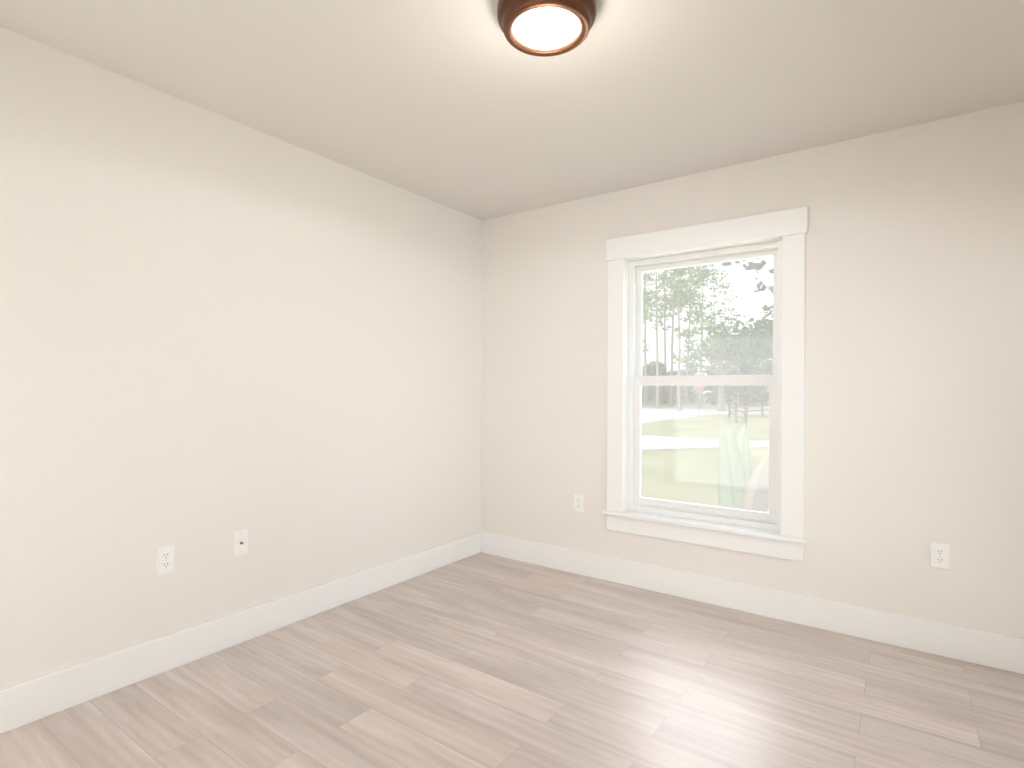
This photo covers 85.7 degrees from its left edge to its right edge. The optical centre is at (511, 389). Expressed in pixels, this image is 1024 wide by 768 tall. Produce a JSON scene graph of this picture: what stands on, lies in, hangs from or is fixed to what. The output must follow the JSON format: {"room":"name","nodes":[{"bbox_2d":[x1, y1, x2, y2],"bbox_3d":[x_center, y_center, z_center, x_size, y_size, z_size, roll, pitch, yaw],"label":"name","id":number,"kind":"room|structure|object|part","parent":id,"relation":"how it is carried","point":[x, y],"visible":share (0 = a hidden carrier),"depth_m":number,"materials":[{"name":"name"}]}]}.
{"room":"empty bedroom","nodes":[
{"label":"empty bedroom","id":0,"kind":"room"},
{"bbox_2d":[0,27,481,689],"bbox_3d":[-1.337,-0.028,2.653,0.160,2.440,3.920,0,0,35],"label":"wall","id":1,"kind":"structure","parent":0,"point":[216,331],"depth_m":2.44,"materials":[{"name":"white paint"}]},
{"bbox_2d":[156,544,174,575],"bbox_3d":[-1.464,0.723,2.336,0.006,0.115,0.070,0,0,35],"label":"outlet","id":2,"kind":"object","parent":1,"relation":"attached to","point":[165,559],"visible":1,"depth_m":2.33,"materials":[{"name":"white plastic"}]},
{"bbox_2d":[0,531,480,733],"bbox_3d":[-1.271,1.117,2.602,0.016,0.150,3.600,0,0,35],"label":"baseboard","id":3,"kind":"structure","parent":1,"relation":"attached to","point":[32,700],"depth_m":2.43,"materials":[{"name":"white paint"}]},
{"bbox_2d":[233,529,247,556],"bbox_3d":[-1.272,0.724,2.597,0.018,0.115,0.070,0,0,35],"label":"outlet plate","id":4,"kind":"object","parent":1,"relation":"attached to","point":[240,542],"visible":1,"depth_m":2.60,"materials":[{"name":"white plastic"}]},
{"bbox_2d":[0,552,1023,767],"bbox_3d":[0.065,1.249,1.649,3.620,0.100,3.920,0,0,35],"label":"floor","id":5,"kind":"structure","parent":0,"point":[481,660],"depth_m":2.16,"materials":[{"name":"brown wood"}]},
{"bbox_2d":[0,0,1023,220],"bbox_3d":[0.079,-1.301,1.649,3.620,0.120,3.920,0,0,35],"label":"ceiling","id":6,"kind":"structure","parent":0,"point":[465,107],"depth_m":2.19,"materials":[{"name":"white paint"}]},
{"bbox_2d":[497,0,595,56],"bbox_3d":[0.111,-1.188,1.781,0.318,0.105,0.318,0,0,35],"label":"ceiling light","id":7,"kind":"object","parent":6,"relation":"attached to","point":[544,28],"visible":1,"depth_m":1.74,"materials":[{"name":"white glass"}]},
{"bbox_2d":[512,0,580,49],"bbox_3d":[0.111,-1.156,1.781,0.218,0.042,0.218,0,0,35],"label":"diffuser","id":8,"kind":"object","parent":7,"relation":"attached to","point":[549,24],"depth_m":1.75,"materials":[{"name":"white glass"}]},
{"bbox_2d":[481,101,1023,637],"bbox_3d":[1.164,-0.015,3.179,3.300,2.440,0.160,0,0,35],"label":"wall","id":9,"kind":"structure","parent":0,"point":[913,341],"depth_m":2.70,"materials":[{"name":"white paint"}]},
{"bbox_2d":[574,494,582,511],"bbox_3d":[0.432,0.741,3.596,0.070,0.115,0.006,0,0,35],"label":"outlet","id":10,"kind":"object","parent":9,"relation":"attached to","point":[578,502],"visible":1,"depth_m":3.59,"materials":[{"name":"white plastic"}]},
{"bbox_2d":[602,206,807,561],"bbox_3d":[1.085,-0.027,3.199,1.136,1.817,0.190,0,0,35],"label":"window","id":11,"kind":"structure","parent":9,"relation":"in","point":[789,227],"depth_m":3.15,"materials":[{"name":"white paint"}]},
{"bbox_2d":[623,237,781,511],"bbox_3d":[1.079,-0.026,3.190,0.914,1.572,0.080,0,0,35],"label":"liner","id":12,"kind":"object","parent":11,"relation":"attached to","point":[626,338],"visible":0.41,"depth_m":3.43,"materials":[{"name":"white paint"}]},
{"bbox_3d":[1.056,0.821,3.165,1.136,0.122,0.107,0,0,35],"label":"window stool apron","id":13,"kind":"part","parent":11,"relation":"part of","materials":[{"name":"white wood"}]},
{"bbox_3d":[1.103,0.317,3.226,0.822,0.818,0.036,0,0,35],"label":"window lower sash","id":14,"kind":"part","parent":11,"relation":"part of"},
{"bbox_2d":[642,386,768,511],"bbox_3d":[1.133,0.333,3.269,0.794,0.758,0.001,0,0,35],"label":"screen","id":15,"kind":"object","parent":11,"relation":"attached to","point":[706,445],"depth_m":3.26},
{"bbox_3d":[1.105,0.327,3.229,0.750,0.706,0.004,0,0,35],"label":"glass","id":16,"kind":"part","parent":11,"relation":"part of","materials":[{"name":"clear glass"}]},
{"bbox_3d":[1.128,-0.405,3.255,0.770,0.670,0.004,0,0,35],"label":"glass","id":17,"kind":"part","parent":11,"relation":"part of","materials":[{"name":"clear glass"}]},
{"bbox_3d":[1.129,-0.403,3.256,0.822,0.726,0.026,0,0,35],"label":"window upper sash","id":18,"kind":"part","parent":11,"relation":"part of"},
{"bbox_2d":[930,542,949,569],"bbox_3d":[1.948,0.760,2.515,0.070,0.115,0.006,0,0,35],"label":"outlet","id":19,"kind":"object","parent":9,"relation":"attached to","point":[939,555],"visible":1,"depth_m":2.51,"materials":[{"name":"white plastic"}]},
{"bbox_2d":[481,532,1023,674],"bbox_3d":[1.106,1.130,3.108,3.268,0.150,0.016,0,0,35],"label":"baseboard","id":20,"kind":"structure","parent":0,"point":[987,648],"depth_m":2.86,"materials":[{"name":"white paint"}]},
{"label":"outside","id":21,"kind":"structure","parent":0,"visible":0},
{"bbox_2d":[642,258,772,511],"bbox_3d":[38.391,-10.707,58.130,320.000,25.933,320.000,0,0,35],"label":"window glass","id":22,"kind":"object","parent":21,"point":[715,350],"depth_m":42.32,"materials":[{"name":"clear glass"}]}
]}

